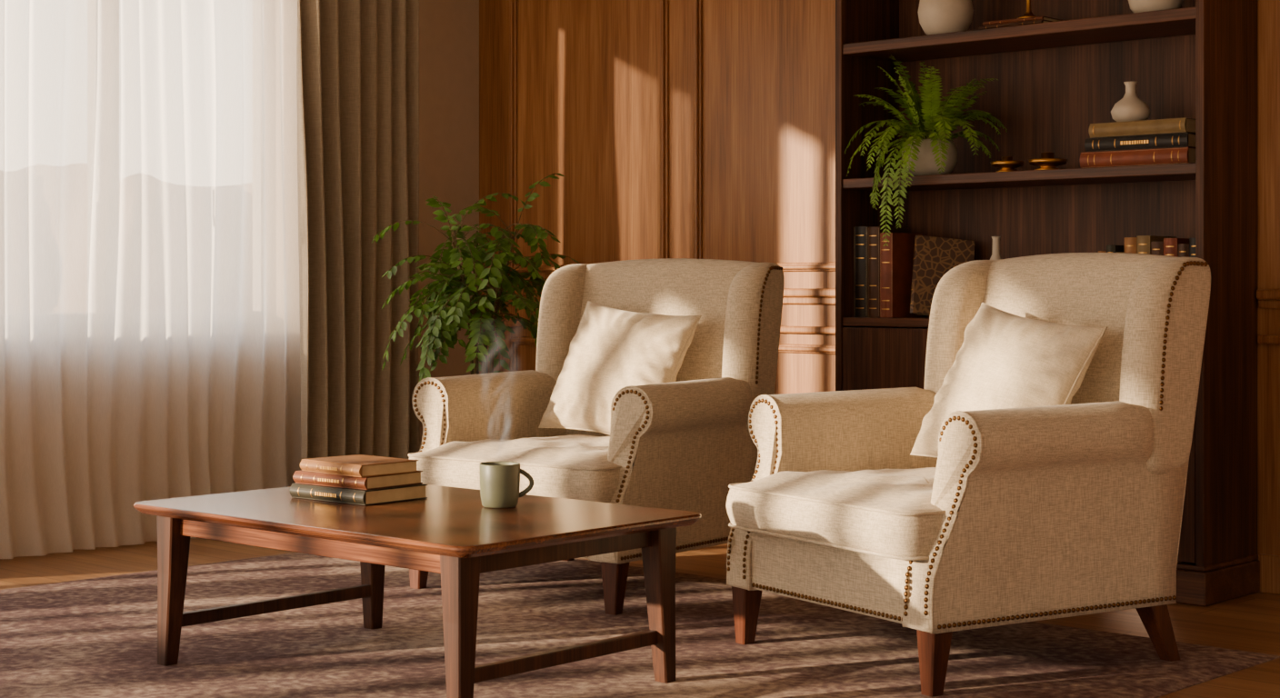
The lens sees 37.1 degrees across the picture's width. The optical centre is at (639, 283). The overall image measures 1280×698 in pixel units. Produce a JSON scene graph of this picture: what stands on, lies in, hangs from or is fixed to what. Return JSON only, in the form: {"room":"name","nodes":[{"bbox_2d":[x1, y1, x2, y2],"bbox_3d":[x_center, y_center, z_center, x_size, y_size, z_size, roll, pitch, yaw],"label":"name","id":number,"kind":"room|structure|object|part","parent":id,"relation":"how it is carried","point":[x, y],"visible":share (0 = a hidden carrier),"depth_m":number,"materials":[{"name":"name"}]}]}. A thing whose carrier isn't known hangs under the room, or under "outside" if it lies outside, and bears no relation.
{"room":"living room","nodes":[
{"label":"living room","id":0,"kind":"room"},
{"bbox_2d":[418,0,479,446],"bbox_3d":[-4.863,-0.440,4.978,0.221,2.980,12.250,0,0,43],"label":"wall","id":1,"kind":"structure","parent":0,"point":[448,29],"depth_m":9.06,"materials":[{"name":"paint"}]},
{"bbox_2d":[0,537,1279,697],"bbox_3d":[-1.584,1.100,1.955,9.300,0.100,12.300,0,0,43],"label":"floor","id":2,"kind":"structure","parent":0,"point":[1250,623],"depth_m":6.22,"materials":[{"name":"brown wood"}]},
{"bbox_2d":[371,173,579,381],"bbox_3d":[-0.659,0.291,7.877,0.806,1.516,0.748,0,0,18],"label":"potted plant","id":3,"kind":"object","parent":2,"relation":"on","point":[444,326],"visible":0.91,"depth_m":7.73,"materials":[{"name":"green plant"}]},
{"bbox_2d":[0,552,1279,697],"bbox_3d":[-1.310,1.044,4.740,3.707,0.010,5.156,0,0,43],"label":"area rug","id":4,"kind":"object","parent":2,"relation":"on","point":[92,637],"visible":0.69,"depth_m":5.47,"materials":[{"name":"fabric"}]},
{"bbox_2d":[133,484,701,697],"bbox_3d":[-0.612,0.819,5.100,1.344,0.440,0.870,0,0,41],"label":"coffee table","id":5,"kind":"object","parent":4,"relation":"on","point":[449,533],"visible":0.91,"depth_m":4.88,"materials":[{"name":"brown wood"}]},
{"bbox_3d":[-1.271,0.834,5.213,0.072,0.410,0.072,0,0,41],"label":"leg","id":6,"kind":"part","parent":5,"relation":"part of","materials":[{"name":"brown wood"}]},
{"bbox_2d":[289,454,427,505],"bbox_3d":[-0.784,0.543,5.320,0.305,0.108,0.242,0,0,40],"label":"book stack","id":7,"kind":"object","parent":5,"relation":"on","point":[355,479],"visible":1,"depth_m":5.23,"materials":[{"name":"brown paper"}]},
{"bbox_3d":[-0.804,0.834,5.740,0.072,0.410,0.072,0,0,41],"label":"leg","id":8,"kind":"part","parent":5,"relation":"part of","materials":[{"name":"brown wood"}]},
{"bbox_3d":[-0.420,0.834,4.460,0.072,0.410,0.072,0,0,41],"label":"leg","id":9,"kind":"part","parent":5,"relation":"part of","materials":[{"name":"brown wood"}]},
{"bbox_2d":[479,461,534,508],"bbox_3d":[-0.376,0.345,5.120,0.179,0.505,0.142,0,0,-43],"label":"coffee mug","id":10,"kind":"object","parent":5,"relation":"on","point":[499,481],"visible":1,"depth_m":5.08,"materials":[{"name":"ceramic"}]},
{"bbox_3d":[0.047,0.834,4.987,0.072,0.410,0.072,0,0,41],"label":"leg","id":11,"kind":"part","parent":5,"relation":"part of","materials":[{"name":"brown wood"}]},
{"bbox_2d":[408,258,784,615],"bbox_3d":[-0.164,0.473,6.602,1.045,1.130,1.019,0,0,37],"label":"wingback armchair","id":12,"kind":"object","parent":4,"relation":"on","point":[680,445],"visible":0.77,"depth_m":6.53,"materials":[{"name":"beige fabric"}]},
{"bbox_3d":[-0.753,0.951,6.522,0.070,0.175,0.065,0,0,37],"label":"leg","id":13,"kind":"part","parent":12,"relation":"part of","materials":[{"name":"brown wood"}]},
{"bbox_3d":[-0.520,0.597,6.852,0.170,0.558,0.899,0,0,37],"label":"arm","id":14,"kind":"part","parent":12,"relation":"part of","materials":[{"name":"beige fabric"}]},
{"bbox_2d":[408,434,621,503],"bbox_3d":[-0.235,0.612,6.508,0.858,0.178,0.784,0,0,37],"label":"seat cushion","id":15,"kind":"object","parent":12,"relation":"on","point":[585,467],"depth_m":6.24,"materials":[{"name":"beige fabric"}]},
{"bbox_3d":[-0.078,0.951,6.014,0.070,0.175,0.065,0,0,37],"label":"leg","id":16,"kind":"part","parent":12,"relation":"part of","materials":[{"name":"brown wood"}]},
{"bbox_2d":[538,300,701,435],"bbox_3d":[-0.074,0.310,6.689,0.548,0.495,0.290,0,0,36],"label":"throw pillow","id":17,"kind":"object","parent":12,"relation":"on","point":[611,350],"visible":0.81,"depth_m":6.62,"materials":[{"name":"fabric"}]},
{"bbox_3d":[0.067,0.389,6.909,0.896,0.960,0.250,0,0,37],"label":"backrest","id":18,"kind":"part","parent":12,"relation":"part of","materials":[{"name":"beige fabric"}]},
{"bbox_3d":[0.175,0.597,6.328,0.170,0.558,0.899,0,0,37],"label":"arm","id":19,"kind":"part","parent":12,"relation":"part of","materials":[{"name":"beige fabric"}]},
{"bbox_2d":[725,252,1210,697],"bbox_3d":[0.901,0.473,5.409,1.073,1.130,1.014,0,0,-32],"label":"wingback armchair","id":20,"kind":"object","parent":4,"relation":"on","point":[1022,515],"visible":0.98,"depth_m":5.17,"materials":[{"name":"beige fabric"}]},
{"bbox_3d":[0.311,0.951,5.523,0.068,0.175,0.068,0,0,-32],"label":"leg","id":21,"kind":"part","parent":20,"relation":"part of","materials":[{"name":"brown wood"}]},
{"bbox_3d":[0.664,0.597,5.759,0.946,0.558,0.165,0,0,-32],"label":"arm","id":22,"kind":"part","parent":20,"relation":"part of","materials":[{"name":"beige fabric"}]},
{"bbox_3d":[0.863,0.783,5.385,0.859,0.180,0.880,0,0,-32],"label":"seat","id":23,"kind":"part","parent":20,"relation":"part of","materials":[{"name":"beige fabric"}]},
{"bbox_2d":[725,467,945,560],"bbox_3d":[0.796,0.612,5.343,0.825,0.178,0.833,0,0,-32],"label":"seat cushion","id":24,"kind":"object","parent":20,"relation":"on","point":[875,514],"depth_m":5.10,"materials":[{"name":"beige fabric"}]},
{"bbox_3d":[0.745,0.951,4.828,0.068,0.175,0.068,0,0,-32],"label":"leg","id":25,"kind":"part","parent":20,"relation":"part of","materials":[{"name":"brown wood"}]},
{"bbox_2d":[910,302,1107,458],"bbox_3d":[1.037,0.310,5.423,0.304,0.509,0.538,0,0,-28],"label":"throw pillow","id":26,"kind":"object","parent":20,"relation":"on","point":[1005,360],"visible":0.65,"depth_m":5.34,"materials":[{"name":"fabric"}]},
{"bbox_3d":[1.112,0.597,5.042,0.946,0.558,0.165,0,0,-32],"label":"arm","id":27,"kind":"part","parent":20,"relation":"part of","materials":[{"name":"beige fabric"}]},
{"bbox_3d":[1.244,0.389,5.623,0.263,0.960,0.870,0,0,-32],"label":"backrest","id":28,"kind":"part","parent":20,"relation":"part of","materials":[{"name":"beige fabric"}]},
{"bbox_3d":[1.424,0.951,5.263,0.120,0.175,0.070,0,0,-32],"label":"leg","id":29,"kind":"part","parent":20,"relation":"part of","materials":[{"name":"brown wood"}]},
{"bbox_2d":[835,0,1259,606],"bbox_3d":[1.415,-0.350,6.864,1.526,2.800,0.419,0,0,43],"label":"bookcase","id":30,"kind":"object","parent":2,"relation":"on","point":[1197,60],"visible":0.41,"depth_m":6.86,"materials":[{"name":"brown wood"}]},
{"bbox_2d":[853,226,975,317],"bbox_3d":[1.039,-0.040,7.221,0.432,0.356,0.230,0,0,32],"label":"books","id":31,"kind":"object","parent":30,"relation":"in","point":[901,278],"visible":0.95,"depth_m":7.18,"materials":[{"name":"brown leather"}]},
{"bbox_2d":[844,54,1007,246],"bbox_3d":[1.054,-0.505,7.057,0.595,0.739,0.594,0,0,9],"label":"potted fern","id":32,"kind":"object","parent":30,"relation":"on","point":[935,155],"visible":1,"depth_m":6.98,"materials":[{"name":"plant"}]},
{"bbox_2d":[901,139,957,175],"bbox_3d":[1.074,-0.464,7.078,0.204,0.135,0.204,0,0,43],"label":"pot","id":33,"kind":"object","parent":30,"relation":"on","point":[925,165],"depth_m":7.00,"materials":[{"name":"ceramic"}]},
{"bbox_2d":[918,0,973,35],"bbox_3d":[1.131,-1.015,7.066,0.204,0.215,0.204,0,0,43],"label":"ceramic vase","id":34,"kind":"object","parent":30,"relation":"on","point":[935,16],"visible":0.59,"depth_m":6.99,"materials":[{"name":"beige ceramic"}]},
{"bbox_2d":[990,236,1001,259],"bbox_3d":[1.304,-0.022,6.987,0.068,0.300,0.068,0,0,43],"label":"ceramic bottle","id":35,"kind":"object","parent":30,"relation":"on","point":[995,255],"visible":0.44,"depth_m":6.97,"materials":[{"name":"beige ceramic"}]},
{"bbox_2d":[990,156,1024,171],"bbox_3d":[1.316,-0.425,6.839,0.123,0.057,0.123,0,0,43],"label":"candle holder","id":36,"kind":"object","parent":30,"relation":"on","point":[1006,165],"visible":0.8,"depth_m":6.80,"materials":[{"name":"gold metal"}]},
{"bbox_2d":[978,15,1064,29],"bbox_3d":[1.377,-0.923,6.831,0.260,0.032,0.202,0,0,43],"label":"books","id":37,"kind":"object","parent":30,"relation":"in","point":[1035,19],"visible":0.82,"depth_m":6.76,"materials":[{"name":"brown paper"}]},
{"bbox_2d":[1018,0,1035,18],"bbox_3d":[1.387,-1.124,6.813,0.084,0.364,0.084,0,0,43],"label":"brass candlestick","id":38,"kind":"object","parent":37,"relation":"on","point":[1028,14],"visible":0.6,"depth_m":6.80,"materials":[{"name":"gold metal"}]},
{"bbox_2d":[1028,152,1068,169],"bbox_3d":[1.437,-0.429,6.727,0.139,0.064,0.139,0,0,43],"label":"candle holder","id":39,"kind":"object","parent":30,"relation":"on","point":[1047,161],"visible":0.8,"depth_m":6.69,"materials":[{"name":"gold metal"}]},
{"bbox_2d":[1079,117,1195,168],"bbox_3d":[1.736,-0.473,6.528,0.400,0.153,0.232,0,0,43],"label":"books","id":40,"kind":"object","parent":30,"relation":"in","point":[1172,140],"visible":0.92,"depth_m":6.43,"materials":[{"name":"leather"}]},
{"bbox_2d":[1110,81,1150,121],"bbox_3d":[1.686,-0.622,6.562,0.133,0.140,0.133,0,0,43],"label":"bud vase","id":41,"kind":"object","parent":40,"relation":"on","point":[1131,107],"visible":0.87,"depth_m":6.52,"materials":[{"name":"white ceramic"}]},
{"bbox_2d":[1098,235,1195,257],"bbox_3d":[1.783,-0.018,6.529,0.386,0.290,0.196,0,0,43],"label":"books","id":42,"kind":"object","parent":30,"relation":"in","point":[1145,245],"visible":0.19,"depth_m":6.45,"materials":[{"name":"leather"}]},
{"bbox_2d":[1128,0,1183,12],"bbox_3d":[1.753,-0.973,6.487,0.190,0.130,0.190,0,0,43],"label":"ceramic bowl","id":43,"kind":"object","parent":30,"relation":"on","point":[1135,5],"visible":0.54,"depth_m":6.42,"materials":[{"name":"beige ceramic"}]},
{"bbox_2d":[479,0,1279,555],"bbox_3d":[2.600,-0.440,6.222,9.000,2.980,0.250,0,0,43],"label":"wall","id":44,"kind":"structure","parent":0,"point":[588,71],"depth_m":8.27,"materials":[{"name":"brown wood"}]},
{"bbox_2d":[509,0,835,371],"bbox_3d":[2.518,-0.435,6.108,8.565,2.590,0.038,0,0,43],"label":"trim","id":45,"kind":"structure","parent":44,"relation":"attached to","point":[514,341],"depth_m":8.35,"materials":[{"name":"brown wood"}]},
{"bbox_2d":[480,288,1279,344],"bbox_3d":[2.503,0.113,6.118,9.000,0.185,0.043,0,0,43],"label":"trim","id":46,"kind":"structure","parent":44,"relation":"attached to","point":[1267,298],"depth_m":7.76,"materials":[{"name":"brown wood"}]},
{"bbox_2d":[1258,553,1279,594],"bbox_3d":[2.508,0.985,6.124,9.000,0.130,0.022,0,0,43],"label":"baseboard","id":47,"kind":"structure","parent":44,"relation":"attached to","point":[1269,564],"depth_m":6.46,"materials":[{"name":"brown wood"}]},
{"bbox_3d":[-2.043,-1.720,7.647,0.264,0.028,3.000,0,0,43],"label":"curtain rod","id":48,"kind":"object","parent":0,"visible":0},
{"bbox_2d":[0,0,300,559],"bbox_3d":[-2.074,-0.331,7.581,0.130,2.738,2.592,0,0,43],"label":"sheer curtain","id":49,"kind":"object","parent":48,"relation":"hanging from","point":[150,317],"visible":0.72,"depth_m":7.67,"materials":[{"name":"fabric"}]},
{"bbox_2d":[296,0,419,469],"bbox_3d":[-1.219,-0.331,8.307,0.120,2.738,0.652,0,0,43],"label":"curtain","id":50,"kind":"object","parent":48,"relation":"hanging from","point":[357,61],"visible":0.86,"depth_m":8.26,"materials":[{"name":"brown fabric"}]}
]}

